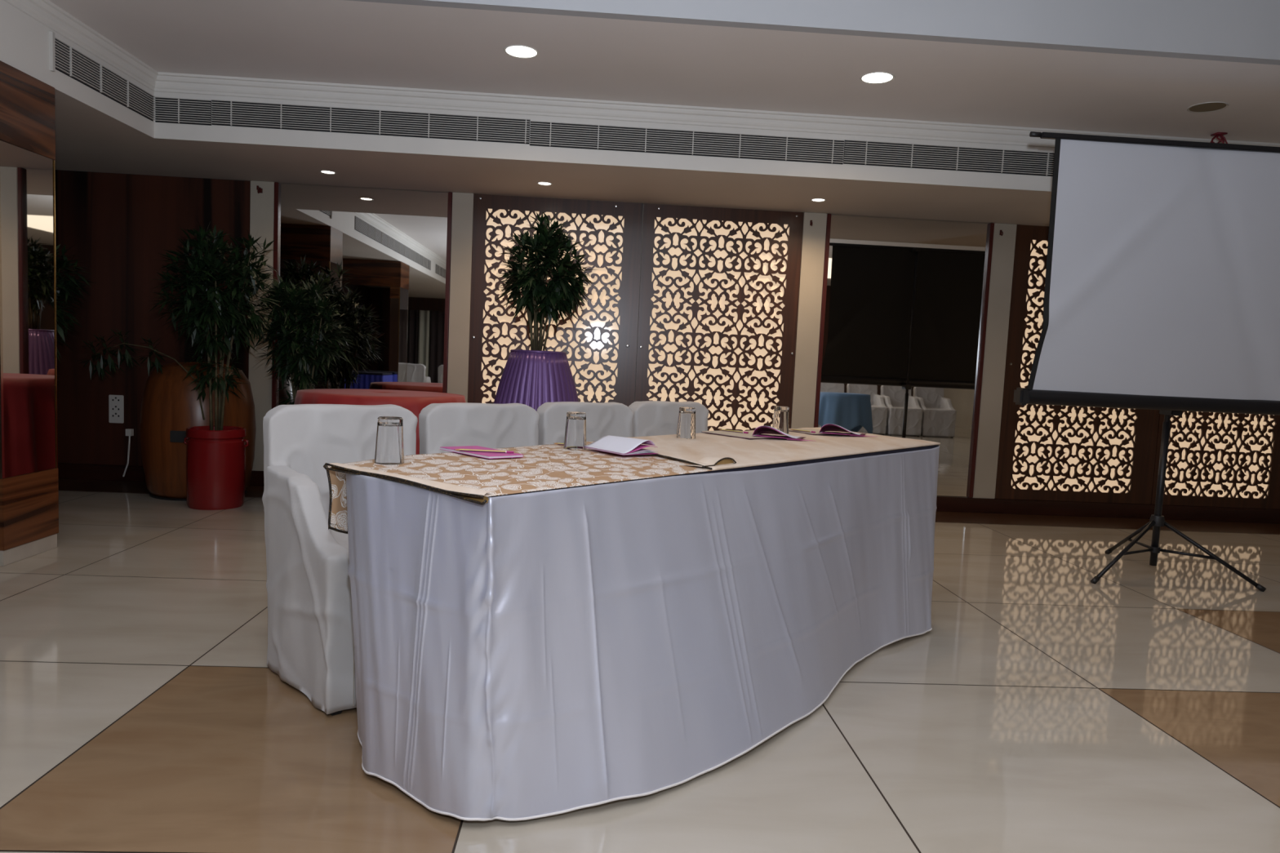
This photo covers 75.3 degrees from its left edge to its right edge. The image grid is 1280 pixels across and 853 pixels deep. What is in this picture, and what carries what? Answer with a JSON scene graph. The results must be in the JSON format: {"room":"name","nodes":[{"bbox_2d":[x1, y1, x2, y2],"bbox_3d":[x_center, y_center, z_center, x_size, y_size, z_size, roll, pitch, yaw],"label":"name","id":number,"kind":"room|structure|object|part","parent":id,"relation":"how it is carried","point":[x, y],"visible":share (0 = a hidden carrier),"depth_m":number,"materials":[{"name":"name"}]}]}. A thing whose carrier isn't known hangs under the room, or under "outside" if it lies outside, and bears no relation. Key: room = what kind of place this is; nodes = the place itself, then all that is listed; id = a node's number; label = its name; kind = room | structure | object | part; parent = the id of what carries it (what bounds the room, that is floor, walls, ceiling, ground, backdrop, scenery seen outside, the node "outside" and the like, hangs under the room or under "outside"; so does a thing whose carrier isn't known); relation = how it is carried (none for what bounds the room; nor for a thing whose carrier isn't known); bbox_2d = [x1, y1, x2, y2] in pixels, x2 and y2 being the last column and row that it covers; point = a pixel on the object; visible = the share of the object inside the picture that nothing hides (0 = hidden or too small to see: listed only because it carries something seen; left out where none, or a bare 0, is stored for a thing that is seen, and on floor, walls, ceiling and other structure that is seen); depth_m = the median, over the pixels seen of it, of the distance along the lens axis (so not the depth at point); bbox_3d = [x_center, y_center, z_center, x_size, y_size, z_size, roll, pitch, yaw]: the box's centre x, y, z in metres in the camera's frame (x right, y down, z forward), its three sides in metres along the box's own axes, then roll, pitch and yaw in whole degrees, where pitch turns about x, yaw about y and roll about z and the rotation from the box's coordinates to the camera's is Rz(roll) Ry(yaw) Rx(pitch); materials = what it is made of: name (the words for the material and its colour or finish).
{"room":"event hall","nodes":[
{"label":"event hall","id":0,"kind":"room"},
{"bbox_2d":[54,88,1051,226],"bbox_3d":[1.652,-1.349,0.153,12.000,0.465,12.550,2,5,-3],"label":"ceiling","id":1,"kind":"structure","parent":0,"point":[240,162],"depth_m":5.50,"materials":[{"name":"paint"}]},
{"bbox_2d":[0,0,154,137],"bbox_3d":[-2.557,-1.373,-0.728,0.005,0.266,11.242,2,5,-3],"label":"trim","id":2,"kind":"structure","parent":1,"relation":"attached to","point":[24,40],"depth_m":3.90,"materials":[{"name":"paint"}]},
{"bbox_2d":[48,31,55,71],"bbox_3d":[-2.791,-1.781,3.941,0.016,0.180,0.017,2,5,-3],"label":"end cap","id":3,"kind":"object","parent":2,"relation":"attached to","point":[51,34],"visible":1,"depth_m":3.94,"materials":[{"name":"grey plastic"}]},
{"bbox_2d":[54,36,155,120],"bbox_3d":[-2.816,-1.821,4.401,0.014,0.144,0.901,2,5,-3],"label":"air vent","id":4,"kind":"object","parent":2,"relation":"attached to","point":[69,61],"visible":1,"depth_m":4.34,"materials":[{"name":"black metal"}]},
{"bbox_2d":[319,169,336,174],"bbox_3d":[-2.108,-1.718,5.606,0.108,0.005,0.108,2,5,-3],"label":"recessed light","id":5,"kind":"object","parent":1,"relation":"in","point":[324,171],"visible":1,"depth_m":5.61,"materials":[{"name":"white glass"}]},
{"bbox_2d":[537,181,552,185],"bbox_3d":[-0.649,-1.654,5.649,0.108,0.005,0.108,2,5,-3],"label":"recessed light","id":6,"kind":"object","parent":1,"relation":"in","point":[541,183],"visible":1,"depth_m":5.65,"materials":[{"name":"white glass"}]},
{"bbox_2d":[154,91,1054,191],"bbox_3d":[2.259,-1.614,5.157,10.250,0.266,0.005,2,5,-3],"label":"trim","id":7,"kind":"structure","parent":1,"relation":"attached to","point":[213,133],"depth_m":5.01,"materials":[{"name":"paint"}]},
{"bbox_2d":[154,96,211,125],"bbox_3d":[-2.680,-1.851,4.867,0.320,0.144,0.014,2,5,-3],"label":"air vent","id":8,"kind":"object","parent":7,"relation":"attached to","point":[167,109],"visible":1,"depth_m":4.87,"materials":[{"name":"black metal"}]},
{"bbox_2d":[211,99,530,143],"bbox_3d":[-1.590,-1.810,4.928,1.861,0.144,0.014,2,5,-3],"label":"air vent","id":9,"kind":"object","parent":7,"relation":"attached to","point":[224,113],"visible":1,"depth_m":4.93,"materials":[{"name":"black metal"}]},
{"bbox_2d":[529,120,844,164],"bbox_3d":[0.295,-1.723,5.034,1.915,0.144,0.014,2,5,-3],"label":"air vent","id":10,"kind":"object","parent":7,"relation":"attached to","point":[549,134],"visible":1,"depth_m":5.04,"materials":[{"name":"black metal"}]},
{"bbox_2d":[843,139,1054,176],"bbox_3d":[2.617,-1.629,5.164,2.736,0.144,0.014,2,5,-3],"label":"air vent","id":11,"kind":"object","parent":7,"relation":"attached to","point":[855,152],"visible":0.4,"depth_m":5.13,"materials":[{"name":"black metal"}]},
{"bbox_2d":[810,198,826,201],"bbox_3d":[1.241,-1.576,5.775,0.108,0.005,0.108,2,5,-3],"label":"recessed light","id":12,"kind":"object","parent":1,"relation":"in","point":[812,199],"visible":1,"depth_m":5.77,"materials":[{"name":"white glass"}]},
{"bbox_2d":[634,204,644,401],"bbox_3d":[1.281,-0.914,6.421,12.000,3.050,0.105,2,5,-3],"label":"wall","id":13,"kind":"structure","parent":0,"point":[643,204],"depth_m":6.30,"materials":[{"name":"beige paint"}]},
{"bbox_2d":[54,169,250,466],"bbox_3d":[-3.786,-0.769,6.082,1.824,2.116,0.059,2,5,-3],"label":"wall","id":14,"kind":"structure","parent":13,"relation":"attached to","point":[117,225],"depth_m":6.04,"materials":[{"name":"red wood"}]},
{"bbox_2d":[108,395,124,423],"bbox_3d":[-3.842,-0.128,6.094,0.105,0.205,0.014,2,5,-3],"label":"socket plate","id":15,"kind":"object","parent":14,"relation":"attached to","point":[116,402],"visible":1,"depth_m":6.09,"materials":[{"name":"white plastic"}]},
{"bbox_2d":[122,428,133,476],"bbox_3d":[-3.768,0.194,6.105,0.056,0.352,0.050,2,5,-3],"label":"plug","id":16,"kind":"object","parent":14,"relation":"attached to","point":[129,432],"visible":1,"depth_m":6.09,"materials":[{"name":"white plastic"}]},
{"bbox_2d":[256,185,262,193],"bbox_3d":[-2.756,-1.714,6.000,0.038,0.058,0.038,2,5,-3],"label":"wall hook","id":17,"kind":"object","parent":13,"relation":"attached to","point":[260,189],"visible":1,"depth_m":6.01,"materials":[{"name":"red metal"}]},
{"bbox_2d":[248,180,274,471],"bbox_3d":[-2.789,-0.727,6.133,0.168,2.118,0.070,2,5,-3],"label":"trim","id":18,"kind":"structure","parent":13,"relation":"attached to","point":[262,205],"depth_m":6.09,"materials":[{"name":"beige paint"}]},
{"bbox_2d":[271,182,452,408],"bbox_3d":[-2.066,-0.696,6.169,1.278,2.116,0.070,2,5,-3],"label":"wall mirror","id":19,"kind":"object","parent":13,"relation":"attached to","point":[384,255],"visible":0.53,"depth_m":6.13,"materials":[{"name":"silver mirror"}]},
{"bbox_3d":[-2.688,-0.722,6.134,0.030,2.116,0.070,2,5,-3],"label":"frame","id":20,"kind":"part","parent":19,"relation":"part of","materials":[{"name":"red wood"}]},
{"bbox_3d":[-1.444,-0.670,6.204,0.030,2.116,0.070,2,5,-3],"label":"frame","id":21,"kind":"part","parent":19,"relation":"part of","materials":[{"name":"red wood"}]},
{"bbox_2d":[447,191,473,402],"bbox_3d":[-1.350,-0.667,6.214,0.153,2.118,0.070,2,5,-3],"label":"trim","id":22,"kind":"structure","parent":13,"relation":"attached to","point":[462,220],"depth_m":6.15,"materials":[{"name":"beige paint"}]},
{"bbox_2d":[467,193,643,406],"bbox_3d":[-0.648,-0.637,6.248,1.250,2.114,0.071,2,5,-3],"label":"lattice panel","id":23,"kind":"object","parent":13,"relation":"attached to","point":[600,347],"visible":0.42,"depth_m":6.21,"materials":[{"name":"brown wood"}]},
{"bbox_2d":[57,462,1279,524],"bbox_3d":[1.218,0.555,6.442,12.000,0.115,0.082,2,5,-3],"label":"baseboard","id":24,"kind":"structure","parent":13,"relation":"attached to","point":[65,470],"depth_m":6.51,"materials":[{"name":"brown wood"}]},
{"bbox_2d":[57,479,1279,534],"bbox_3d":[1.230,0.635,6.176,12.000,0.002,0.462,2,5,-3],"label":"trim","id":25,"kind":"structure","parent":13,"relation":"attached to","point":[75,485],"depth_m":6.21,"materials":[{"name":"wood"}]},
{"bbox_2d":[139,361,256,501],"bbox_3d":[-3.050,0.011,5.744,0.710,0.915,0.717,2,5,-3],"label":"wooden barrel","id":26,"kind":"object","parent":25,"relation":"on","point":[168,406],"visible":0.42,"depth_m":5.45,"materials":[{"name":"brown wood"}]},
{"bbox_3d":[-2.365,0.316,5.808,0.358,0.360,0.300,2,5,-3],"label":"plant pot","id":27,"kind":"object","parent":25,"relation":"on","visible":0},
{"bbox_2d":[253,272,356,404],"bbox_3d":[-2.325,-0.440,5.752,0.689,1.220,0.716,2,5,-3],"label":"plant","id":28,"kind":"object","parent":27,"relation":"in","point":[301,366],"visible":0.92,"depth_m":5.62,"materials":[{"name":"green plant"}]},
{"bbox_2d":[635,203,804,431],"bbox_3d":[0.581,-0.585,6.317,1.206,2.114,0.071,2,5,-3],"label":"lattice panel","id":29,"kind":"object","parent":13,"relation":"attached to","point":[719,286],"visible":0.84,"depth_m":6.28,"materials":[{"name":"brown wood"}]},
{"bbox_2d":[791,212,826,428],"bbox_3d":[1.272,-0.557,6.362,0.175,2.118,0.070,2,5,-3],"label":"trim","id":30,"kind":"structure","parent":13,"relation":"attached to","point":[813,243],"depth_m":6.31,"materials":[{"name":"beige paint"}]},
{"bbox_2d":[813,213,994,497],"bbox_3d":[2.006,-0.526,6.398,1.291,2.116,0.070,2,5,-3],"label":"wall mirror","id":31,"kind":"object","parent":13,"relation":"attached to","point":[904,302],"visible":0.77,"depth_m":6.38,"materials":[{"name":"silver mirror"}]},
{"bbox_3d":[1.377,-0.552,6.362,0.030,2.116,0.070,2,5,-3],"label":"frame","id":32,"kind":"part","parent":31,"relation":"part of","materials":[{"name":"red wood"}]},
{"bbox_3d":[2.635,-0.499,6.433,0.030,2.116,0.070,2,5,-3],"label":"frame","id":33,"kind":"part","parent":31,"relation":"part of","materials":[{"name":"red wood"}]},
{"bbox_2d":[972,222,1017,498],"bbox_3d":[2.739,-0.495,6.444,0.175,2.118,0.070,2,5,-3],"label":"pillar","id":34,"kind":"structure","parent":13,"relation":"attached to","point":[1003,246],"depth_m":6.41,"materials":[{"name":"beige paint"}]},
{"bbox_2d":[995,224,1159,504],"bbox_3d":[3.461,-0.465,6.479,1.268,2.114,0.071,2,5,-3],"label":"lattice panel","id":35,"kind":"object","parent":13,"relation":"attached to","point":[1046,452],"visible":0.38,"depth_m":6.50,"materials":[{"name":"brown wood"}]},
{"bbox_2d":[1151,410,1279,509],"bbox_3d":[4.751,-0.411,6.552,1.311,2.114,0.071,2,5,-3],"label":"lattice panel","id":36,"kind":"object","parent":13,"relation":"attached to","point":[1215,459],"visible":0.47,"depth_m":6.58,"materials":[{"name":"brown wood"}]},
{"bbox_2d":[0,490,1279,852],"bbox_3d":[1.537,1.160,0.326,12.000,0.100,12.500,2,5,-3],"label":"floor","id":37,"kind":"structure","parent":0,"point":[1043,707],"depth_m":2.43,"materials":[{"name":"beige tile"}]},
{"bbox_2d":[0,60,58,566],"bbox_3d":[-3.217,-0.509,3.843,0.758,2.234,0.388,2,5,-3],"label":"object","id":38,"kind":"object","parent":37,"relation":"on","point":[29,482],"depth_m":3.84,"materials":[{"name":"wood"}]},
{"bbox_2d":[0,140,55,478],"bbox_3d":[-2.845,-0.524,3.861,0.005,1.491,0.356,2,5,-3],"label":"mirror","id":39,"kind":"object","parent":38,"relation":"on","point":[27,173],"depth_m":3.85,"materials":[{"name":"clear mirror"}]},
{"bbox_2d":[183,426,248,510],"bbox_3d":[-2.738,0.262,5.362,0.344,0.505,0.344,6,6,35],"label":"plant pot","id":40,"kind":"object","parent":37,"relation":"on","point":[215,460],"visible":0.99,"depth_m":5.22,"materials":[{"name":"red"}]},
{"bbox_2d":[71,328,204,419],"bbox_3d":[-3.275,-0.356,5.480,0.901,0.570,0.262,2,5,-3],"label":"plant","id":41,"kind":"object","parent":40,"relation":"in","point":[99,366],"visible":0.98,"depth_m":5.46,"materials":[{"name":"green plant"}]},
{"bbox_3d":[-3.160,-0.300,5.440,0.687,0.474,0.039,3,5,7],"label":"stem","id":42,"kind":"part","parent":41,"relation":"part of","materials":[{"name":"plant"}]},
{"bbox_2d":[150,223,282,430],"bbox_3d":[-2.679,-0.627,5.288,0.793,1.356,0.753,2,5,-3],"label":"plant","id":43,"kind":"object","parent":40,"relation":"in","point":[226,317],"visible":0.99,"depth_m":5.19,"materials":[{"name":"green plant"}]},
{"bbox_3d":[-2.545,0.110,5.360,0.036,0.060,0.016,2,5,-3],"label":"handle","id":44,"kind":"part","parent":40,"relation":"part of","materials":[{"name":"red"}]},
{"bbox_2d":[262,404,417,715],"bbox_3d":[-0.875,0.375,2.740,0.603,0.863,0.649,-2,6,-43],"label":"covered chair","id":45,"kind":"object","parent":37,"relation":"on","point":[311,642],"visible":0.45,"depth_m":2.55,"materials":[{"name":"fabric"}]},
{"bbox_3d":[-0.879,0.659,2.398,0.032,0.350,0.032,-2,6,-43],"label":"leg","id":46,"kind":"part","parent":45,"relation":"part of","materials":[{"name":"black plastic"}]},
{"bbox_2d":[418,402,539,454],"bbox_3d":[-0.480,0.357,3.195,0.603,0.863,0.649,-2,6,-43],"label":"covered chair","id":47,"kind":"object","parent":37,"relation":"on","point":[489,425],"visible":0.12,"depth_m":3.30,"materials":[{"name":"fabric"}]},
{"bbox_2d":[493,349,578,410],"bbox_3d":[-0.622,0.086,5.003,0.882,1.086,0.884,2,5,-3],"label":"planter","id":48,"kind":"object","parent":37,"relation":"on","point":[533,379],"visible":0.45,"depth_m":4.79,"materials":[{"name":"purple fabric"}]},
{"bbox_2d":[493,211,595,351],"bbox_3d":[-0.561,-0.859,4.918,0.647,0.818,0.628,2,5,-3],"label":"potted shrub","id":49,"kind":"object","parent":48,"relation":"on","point":[557,296],"visible":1,"depth_m":4.84,"materials":[{"name":"green plant"}]},
{"bbox_2d":[536,401,634,444],"bbox_3d":[-0.085,0.340,3.650,0.603,0.863,0.649,-2,6,-43],"label":"covered chair","id":50,"kind":"object","parent":37,"relation":"on","point":[602,419],"visible":0.09,"depth_m":3.78,"materials":[{"name":"fabric"}]},
{"bbox_2d":[628,400,708,436],"bbox_3d":[0.310,0.322,4.105,0.603,0.863,0.649,-2,6,-43],"label":"covered chair","id":51,"kind":"object","parent":37,"relation":"on","point":[651,418],"visible":0.08,"depth_m":4.17,"materials":[{"name":"fabric"}]},
{"bbox_2d":[488,444,938,497],"bbox_3d":[0.239,0.460,3.017,0.711,0.752,2.665,7,6,41],"label":"head table","id":52,"kind":"object","parent":37,"relation":"on","point":[837,458],"visible":0.18,"depth_m":2.71,"materials":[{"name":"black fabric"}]},
{"bbox_2d":[323,441,712,533],"bbox_3d":[-0.146,0.199,2.525,0.711,0.216,1.466,6,6,38],"label":"table runner","id":53,"kind":"object","parent":52,"relation":"on","point":[553,466],"visible":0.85,"depth_m":2.17,"materials":[{"name":"beige fabric"}]},
{"bbox_2d":[374,416,404,464],"bbox_3d":[-0.667,0.036,2.213,0.076,0.121,0.076,2,5,-3],"label":"drinking glass","id":54,"kind":"object","parent":53,"relation":"on","point":[389,447],"visible":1,"depth_m":2.18,"materials":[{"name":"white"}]},
{"bbox_2d":[440,445,523,458],"bbox_3d":[-0.480,0.077,2.501,0.128,0.008,0.259,-2,6,-44],"label":"notebook","id":55,"kind":"object","parent":53,"relation":"on","point":[484,455],"visible":0.88,"depth_m":2.45,"materials":[{"name":"pink paper"}]},
{"bbox_2d":[454,448,514,453],"bbox_3d":[-0.463,0.072,2.459,0.178,0.007,0.008,3,5,0],"label":"pencil","id":56,"kind":"object","parent":55,"relation":"on","point":[460,450],"visible":1,"depth_m":2.46,"materials":[{"name":"yellow wood"}]},
{"bbox_2d":[563,411,586,449],"bbox_3d":[-0.214,0.014,2.763,0.076,0.121,0.076,2,5,-3],"label":"drinking glass","id":57,"kind":"object","parent":53,"relation":"on","point":[575,438],"visible":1,"depth_m":2.73,"materials":[{"name":"white"}]},
{"bbox_2d":[583,435,657,455],"bbox_3d":[-0.063,0.056,2.701,0.142,0.045,0.218,-1,6,-38],"label":"notebook","id":58,"kind":"object","parent":53,"relation":"on","point":[622,446],"visible":1,"depth_m":2.66,"materials":[{"name":"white paper"}]},
{"bbox_2d":[346,445,939,821],"bbox_3d":[0.351,0.466,2.915,0.858,0.739,2.684,6,6,40],"label":"table skirt","id":59,"kind":"object","parent":52,"relation":"hanging from","point":[526,656],"visible":0.96,"depth_m":2.04,"materials":[{"name":"white fabric"}]},
{"bbox_2d":[623,427,940,471],"bbox_3d":[0.535,0.056,3.313,0.741,0.030,1.835,7,6,41],"label":"table runner","id":60,"kind":"object","parent":52,"relation":"on","point":[712,451],"visible":0.76,"depth_m":3.06,"materials":[{"name":"beige fabric"}]},
{"bbox_2d":[675,407,695,439],"bbox_3d":[0.183,-0.014,3.259,0.076,0.121,0.076,2,5,-3],"label":"drinking glass","id":61,"kind":"object","parent":60,"relation":"on","point":[686,429],"visible":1,"depth_m":3.23,"materials":[{"name":"white"}]},
{"bbox_2d":[702,426,811,440],"bbox_3d":[0.522,0.016,3.489,0.313,0.052,0.437,-1,6,-39],"label":"notebook","id":62,"kind":"object","parent":60,"relation":"on","point":[757,433],"visible":1,"depth_m":3.44,"materials":[{"name":"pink paper"}]},
{"bbox_2d":[718,429,748,433],"bbox_3d":[0.400,0.020,3.569,0.156,0.007,0.008,7,6,42],"label":"pencil","id":63,"kind":"object","parent":62,"relation":"on","point":[718,429],"visible":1,"depth_m":3.56,"materials":[{"name":"yellow wood"}]},
{"bbox_2d":[772,405,789,434],"bbox_3d":[0.634,-0.030,3.728,0.076,0.121,0.076,2,5,-3],"label":"drinking glass","id":64,"kind":"object","parent":60,"relation":"on","point":[781,413],"visible":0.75,"depth_m":3.70,"materials":[{"name":"white"}]},
{"bbox_2d":[788,423,873,436],"bbox_3d":[0.860,0.003,3.853,0.408,0.052,0.300,2,5,-3],"label":"notebook","id":65,"kind":"object","parent":60,"relation":"on","point":[828,428],"visible":1,"depth_m":3.78,"materials":[{"name":"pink paper"}]},
{"bbox_2d":[791,429,815,432],"bbox_3d":[0.739,0.019,3.778,0.008,0.007,0.142,-2,6,-43],"label":"pencil","id":66,"kind":"object","parent":65,"relation":"on","point":[791,429],"visible":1,"depth_m":3.77,"materials":[{"name":"yellow wood"}]},
{"bbox_2d":[1013,131,1279,591],"bbox_3d":[2.857,-0.337,4.665,1.825,2.331,0.822,2,5,-3],"label":"projection screen","id":67,"kind":"object","parent":37,"relation":"on","point":[1162,292],"visible":1,"depth_m":4.37,"materials":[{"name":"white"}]},
{"bbox_3d":[2.038,-1.506,4.277,0.050,0.025,0.025,2,5,-3],"label":"bar knob","id":68,"kind":"part","parent":67,"relation":"part of","materials":[{"name":"black plastic"}]},
{"bbox_3d":[2.618,0.674,4.484,0.455,0.313,0.222,2,5,-3],"label":"leg","id":69,"kind":"part","parent":67,"relation":"part of","materials":[{"name":"black metal"}]},
{"bbox_3d":[2.889,0.654,4.896,0.021,0.313,0.519,3,5,5],"label":"leg","id":70,"kind":"part","parent":67,"relation":"part of","materials":[{"name":"black metal"}]},
{"bbox_3d":[3.092,0.696,4.484,0.482,0.313,0.021,5,5,29],"label":"leg","id":71,"kind":"part","parent":67,"relation":"part of","materials":[{"name":"black metal"}]},
{"bbox_3d":[-3.655,0.258,4.902,0.393,0.500,0.330,2,5,-3],"label":"plant pot","id":72,"kind":"object","parent":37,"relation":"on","visible":0},
{"bbox_2d":[55,244,97,381],"bbox_3d":[-3.601,-0.563,4.839,0.738,1.222,0.728,6,6,35],"label":"plant","id":73,"kind":"object","parent":72,"relation":"in","point":[61,288],"visible":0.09,"depth_m":4.95,"materials":[{"name":"green plant"}]},
{"bbox_2d":[48,0,1279,143],"bbox_3d":[2.251,-1.854,4.590,10.350,0.100,1.400,2,5,-3],"label":"ceiling","id":74,"kind":"structure","parent":0,"point":[345,42],"depth_m":4.29,"materials":[{"name":"paint"}]},
{"bbox_2d":[503,44,538,58],"bbox_3d":[-0.604,-1.905,4.220,0.180,0.005,0.180,2,5,-3],"label":"recessed light","id":75,"kind":"object","parent":74,"relation":"in","point":[522,51],"visible":1,"depth_m":4.22,"materials":[{"name":"white glass"}]},
{"bbox_2d":[3,0,1279,147],"bbox_3d":[2.562,-1.342,-0.448,10.250,0.100,11.236,2,5,-3],"label":"trim","id":76,"kind":"structure","parent":74,"relation":"attached to","point":[46,12],"depth_m":4.95,"materials":[{"name":"paint"}]},
{"bbox_2d":[859,71,894,84],"bbox_3d":[1.246,-1.831,4.359,0.180,0.005,0.180,2,5,-3],"label":"recessed light","id":77,"kind":"object","parent":74,"relation":"in","point":[874,77],"visible":1,"depth_m":4.36,"materials":[{"name":"white glass"}]},
{"bbox_2d":[1186,101,1228,112],"bbox_3d":[3.131,-1.761,4.577,0.194,0.005,0.194,2,5,-3],"label":"recessed light","id":78,"kind":"object","parent":74,"relation":"in","point":[1206,107],"visible":1,"depth_m":4.58,"materials":[{"name":"grey ceramic"}]},
{"bbox_2d":[1209,132,1227,143],"bbox_3d":[3.517,-1.718,5.046,0.118,0.133,0.102,2,5,-3],"label":"wire bundle","id":79,"kind":"object","parent":74,"relation":"hanging from","point":[1216,135],"visible":0.48,"depth_m":5.03,"materials":[{"name":"red"}]},
{"bbox_2d":[348,0,1279,65],"bbox_3d":[2.959,-1.917,3.889,9.020,0.400,0.060,2,5,-3],"label":"ceiling","id":80,"kind":"structure","parent":0,"point":[1245,31],"depth_m":3.80,"materials":[{"name":"paint"}]},
{"bbox_3d":[-1.679,0.172,5.401,1.022,0.774,1.022,2,5,-3],"label":"round table","id":81,"kind":"object","parent":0,"visible":0},
{"bbox_2d":[293,388,466,454],"bbox_3d":[-1.673,0.152,5.392,1.219,0.746,1.205,2,5,-3],"label":"tablecloth","id":82,"kind":"object","parent":81,"relation":"on","point":[415,402],"visible":0.24,"depth_m":4.98,"materials":[{"name":"red fabric"}]}
]}

